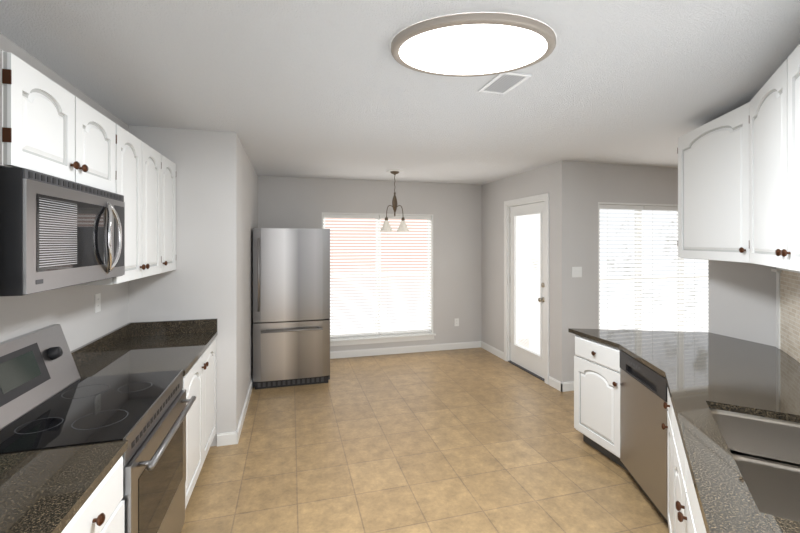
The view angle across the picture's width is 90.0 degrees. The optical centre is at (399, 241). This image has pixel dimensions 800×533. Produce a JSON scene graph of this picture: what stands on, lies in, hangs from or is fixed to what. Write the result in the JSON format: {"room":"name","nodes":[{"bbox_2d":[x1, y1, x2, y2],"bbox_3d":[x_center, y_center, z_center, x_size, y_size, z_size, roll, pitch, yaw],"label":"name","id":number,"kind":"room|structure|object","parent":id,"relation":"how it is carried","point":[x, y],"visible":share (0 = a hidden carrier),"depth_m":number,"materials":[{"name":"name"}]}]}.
{"room":"kitchen","nodes":[
{"label":"kitchen","id":0,"kind":"room"},
{"bbox_2d":[0,33,775,445],"bbox_3d":[2.057,0.365,2.400,7.848,2.470,7.830,0,0,-15],"label":"wall","id":1,"kind":"structure","parent":0,"point":[228,199],"depth_m":4.29,"materials":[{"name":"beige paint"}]},
{"bbox_2d":[0,50,3,166],"bbox_3d":[-1.269,-0.193,0.802,0.328,0.816,0.723,0,0,-15],"label":"upper cabinet","id":2,"kind":"object","parent":1,"relation":"attached to","point":[1,51],"depth_m":1.25,"materials":[{"name":"white paint"}]},
{"bbox_2d":[4,51,119,193],"bbox_3d":[-1.484,-0.419,1.591,0.328,0.362,0.786,0,0,-15],"label":"upper cabinet","id":3,"kind":"object","parent":1,"relation":"attached to","point":[48,126],"depth_m":1.49,"materials":[{"name":"white paint"}]},
{"bbox_2d":[0,167,124,295],"bbox_3d":[-1.440,-0.033,1.603,0.392,0.405,0.782,0,0,-15],"label":"microwave","id":4,"kind":"object","parent":3,"relation":"attached to","point":[56,233],"visible":1,"depth_m":1.42,"materials":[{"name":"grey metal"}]},
{"bbox_2d":[94,293,100,312],"bbox_3d":[-1.886,0.380,2.497,0.007,0.114,0.070,0,0,-15],"label":"electrical outlet plate","id":5,"kind":"object","parent":1,"relation":"attached to","point":[97,302],"visible":1,"depth_m":2.49,"materials":[{"name":"white plastic"}]},
{"bbox_2d":[71,322,131,365],"bbox_3d":[-1.403,0.650,0.762,0.020,0.100,4.607,0,0,-15],"label":"backsplash","id":6,"kind":"structure","parent":1,"relation":"attached to","point":[85,353],"depth_m":2.50,"materials":[{"name":"brown stone"}]},
{"bbox_2d":[74,127,167,285],"bbox_3d":[-1.692,-0.193,2.352,0.328,0.816,0.782,0,0,-15],"label":"upper cabinet","id":7,"kind":"object","parent":1,"relation":"attached to","point":[143,170],"depth_m":2.37,"materials":[{"name":"white paint"}]},
{"bbox_2d":[168,159,175,270],"bbox_3d":[-1.819,-0.193,2.818,0.328,0.816,0.421,0,0,-15],"label":"upper cabinet","id":8,"kind":"object","parent":1,"relation":"attached to","point":[171,166],"depth_m":2.97,"materials":[{"name":"white paint"}]},
{"bbox_2d":[132,318,216,333],"bbox_3d":[-1.713,0.650,3.055,0.587,0.100,0.020,0,0,-15],"label":"backsplash","id":9,"kind":"structure","parent":1,"relation":"attached to","point":[196,326],"depth_m":3.05,"materials":[{"name":"brown stone"}]},
{"bbox_2d":[232,376,252,444],"bbox_3d":[-1.581,1.552,4.193,0.034,0.095,2.130,0,0,-15],"label":"baseboard","id":10,"kind":"structure","parent":1,"relation":"attached to","point":[235,435],"depth_m":3.47,"materials":[{"name":"white wood"}]},
{"bbox_2d":[322,212,435,345],"bbox_3d":[-0.303,0.512,5.727,1.675,1.835,0.170,0,0,-15],"label":"window","id":11,"kind":"structure","parent":1,"relation":"in","point":[342,341],"depth_m":5.76,"materials":[{"name":"white wood"}]},
{"bbox_2d":[323,214,430,337],"bbox_3d":[-0.301,0.471,5.719,1.567,1.709,0.055,0,0,-15],"label":"blinds","id":12,"kind":"object","parent":11,"relation":"attached to","point":[387,331],"visible":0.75,"depth_m":5.72,"materials":[{"name":"white plastic"}]},
{"bbox_2d":[330,341,480,358],"bbox_3d":[-0.309,1.552,5.661,3.220,0.095,0.014,0,0,-15],"label":"baseboard","id":13,"kind":"structure","parent":1,"relation":"attached to","point":[475,344],"depth_m":5.75,"materials":[{"name":"white wood"}]},
{"bbox_2d":[454,318,458,325],"bbox_3d":[0.848,1.200,5.979,0.070,0.114,0.007,0,0,-15],"label":"outlet plate","id":14,"kind":"object","parent":1,"relation":"attached to","point":[456,321],"visible":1,"depth_m":5.98,"materials":[{"name":"white plastic"}]},
{"bbox_2d":[481,341,503,359],"bbox_3d":[1.328,1.552,5.749,0.014,0.095,0.656,0,0,-15],"label":"baseboard","id":15,"kind":"structure","parent":1,"relation":"attached to","point":[500,354],"depth_m":5.73,"materials":[{"name":"white wood"}]},
{"bbox_2d":[504,193,548,383],"bbox_3d":[1.610,0.525,4.978,0.156,2.150,0.960,0,0,-15],"label":"door frame","id":16,"kind":"structure","parent":1,"relation":"attached to","point":[528,200],"depth_m":5.10,"materials":[{"name":"white wood"}]},
{"bbox_2d":[510,202,544,378],"bbox_3d":[1.570,0.558,4.970,0.107,2.052,0.800,0,0,-15],"label":"entry door","id":17,"kind":"structure","parent":1,"relation":"in","point":[531,360],"depth_m":4.98,"materials":[{"name":"white wood"}]},
{"bbox_2d":[559,381,573,391],"bbox_3d":[3.466,1.552,4.751,3.614,0.095,0.013,0,0,-15],"label":"baseboard","id":18,"kind":"structure","parent":1,"relation":"attached to","point":[563,386],"depth_m":4.29,"materials":[{"name":"white wood"}]},
{"bbox_2d":[572,267,581,276],"bbox_3d":[1.919,0.325,4.331,0.120,0.114,0.009,0,0,-15],"label":"switch plate","id":19,"kind":"object","parent":1,"relation":"attached to","point":[576,271],"visible":1,"depth_m":4.33,"materials":[{"name":"white plastic"}]},
{"bbox_2d":[598,202,707,329],"bbox_3d":[3.102,0.495,4.716,1.995,1.870,0.170,0,0,-15],"label":"window","id":20,"kind":"structure","parent":1,"relation":"in","point":[635,221],"depth_m":4.66,"materials":[{"name":"white"}]},
{"bbox_2d":[600,204,707,331],"bbox_3d":[3.104,0.454,4.709,1.887,1.744,0.055,0,0,-15],"label":"blinds","id":21,"kind":"object","parent":20,"relation":"attached to","point":[652,261],"visible":0.5,"depth_m":4.64,"materials":[{"name":"white plastic"}]},
{"bbox_2d":[677,130,692,258],"bbox_3d":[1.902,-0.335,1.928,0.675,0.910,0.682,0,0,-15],"label":"upper cabinet","id":22,"kind":"object","parent":1,"relation":"attached to","point":[685,142],"depth_m":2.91,"materials":[{"name":"white paint"}]},
{"bbox_2d":[693,44,799,270],"bbox_3d":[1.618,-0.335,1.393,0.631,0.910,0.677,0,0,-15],"label":"upper cabinet","id":23,"kind":"object","parent":1,"relation":"attached to","point":[738,184],"depth_m":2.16,"materials":[{"name":"white paint"}]},
{"bbox_2d":[771,267,799,362],"bbox_3d":[2.035,0.410,1.835,1.416,0.578,1.427,0,0,-15],"label":"backsplash","id":24,"kind":"structure","parent":1,"relation":"attached to","point":[788,311],"depth_m":2.48,"materials":[{"name":"tile"}]},
{"bbox_2d":[0,0,799,184],"bbox_3d":[2.057,-0.870,2.400,8.168,0.001,8.150,0,0,-15],"label":"ceiling","id":25,"kind":"structure","parent":0,"point":[331,89],"depth_m":2.13,"materials":[{"name":"white paint"}]},
{"bbox_2d":[380,169,409,231],"bbox_3d":[-0.064,-0.498,4.875,0.369,0.742,0.208,0,0,-15],"label":"pendant chandelier","id":26,"kind":"object","parent":25,"relation":"hanging from","point":[402,227],"visible":0.98,"depth_m":4.84,"materials":[{"name":"white glass"}]},
{"bbox_2d":[391,12,555,76],"bbox_3d":[0.319,-0.853,1.776,0.707,0.032,0.539,0,0,-15],"label":"light panel","id":27,"kind":"object","parent":25,"relation":"attached to","point":[470,44],"visible":1,"depth_m":1.70,"materials":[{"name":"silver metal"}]},
{"bbox_2d":[478,72,530,94],"bbox_3d":[0.565,-0.865,2.186,0.170,0.008,0.270,0,0,-15],"label":"ceiling vent","id":28,"kind":"object","parent":25,"relation":"in","point":[504,83],"visible":0.92,"depth_m":2.17,"materials":[{"name":"white metal"}]},
{"bbox_2d":[181,338,668,532],"bbox_3d":[2.057,1.600,2.400,8.168,0.001,8.150,0,0,-15],"label":"floor","id":29,"kind":"structure","parent":0,"point":[475,440],"depth_m":2.92,"materials":[{"name":"tile"}]},
{"bbox_2d":[60,446,127,532],"bbox_3d":[-1.127,1.165,0.851,0.599,0.870,0.998,0,0,-15],"label":"base cabinet","id":30,"kind":"object","parent":29,"relation":"on","point":[103,511],"depth_m":1.26,"materials":[{"name":"white paint"}]},
{"bbox_2d":[0,440,127,532],"bbox_3d":[-0.885,0.715,-0.024,0.607,0.030,2.818,0,0,-15],"label":"countertop","id":31,"kind":"structure","parent":30,"relation":"on","point":[40,490],"depth_m":1.16,"materials":[{"name":"brown stone"}]},
{"bbox_2d":[0,324,195,532],"bbox_3d":[-1.325,1.008,1.727,0.668,1.185,0.788,0,0,-15],"label":"electric range","id":32,"kind":"object","parent":29,"relation":"on","point":[50,398],"visible":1,"depth_m":1.69,"materials":[{"name":"black glass"}]},
{"bbox_2d":[79,334,216,508],"bbox_3d":[-1.599,1.165,2.581,0.599,0.870,0.991,0,0,-15],"label":"base cabinet","id":33,"kind":"object","parent":29,"relation":"on","point":[200,380],"depth_m":2.57,"materials":[{"name":"white paint"}]},
{"bbox_2d":[76,330,216,377],"bbox_3d":[-1.595,0.715,2.581,0.607,0.030,0.996,0,0,-15],"label":"countertop","id":34,"kind":"structure","parent":33,"relation":"on","point":[141,353],"depth_m":2.47,"materials":[{"name":"brown stone"}]},
{"bbox_2d":[253,228,329,388],"bbox_3d":[-1.282,0.725,4.764,0.830,1.750,0.873,0,0,-15],"label":"refrigerator","id":35,"kind":"object","parent":29,"relation":"on","point":[291,306],"visible":1,"depth_m":4.40,"materials":[{"name":"grey metal"}]},
{"bbox_2d":[620,350,667,523],"bbox_3d":[1.769,1.169,2.409,0.607,0.862,0.597,0,0,7],"label":"dishwasher","id":36,"kind":"object","parent":29,"relation":"on","point":[643,433],"visible":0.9,"depth_m":2.40,"materials":[{"name":"grey metal"}]},
{"bbox_2d":[568,328,799,532],"bbox_3d":[1.377,1.150,1.631,2.740,0.900,3.116,0,0,-15],"label":"base cabinet","id":37,"kind":"object","parent":29,"relation":"on","point":[732,405],"depth_m":1.77,"materials":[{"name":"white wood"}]},
{"label":"outside","id":38,"kind":"structure","parent":0,"visible":0},
{"bbox_2d":[325,218,426,332],"bbox_3d":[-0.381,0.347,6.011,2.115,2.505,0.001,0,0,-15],"label":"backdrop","id":39,"kind":"structure","parent":38,"point":[374,271],"depth_m":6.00,"materials":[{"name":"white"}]},
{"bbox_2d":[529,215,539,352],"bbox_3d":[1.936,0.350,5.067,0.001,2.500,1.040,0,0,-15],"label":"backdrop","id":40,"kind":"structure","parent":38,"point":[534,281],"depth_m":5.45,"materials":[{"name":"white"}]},
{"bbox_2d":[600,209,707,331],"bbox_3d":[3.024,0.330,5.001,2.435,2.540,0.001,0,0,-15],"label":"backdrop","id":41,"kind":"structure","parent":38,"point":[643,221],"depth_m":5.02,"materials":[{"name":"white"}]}
]}

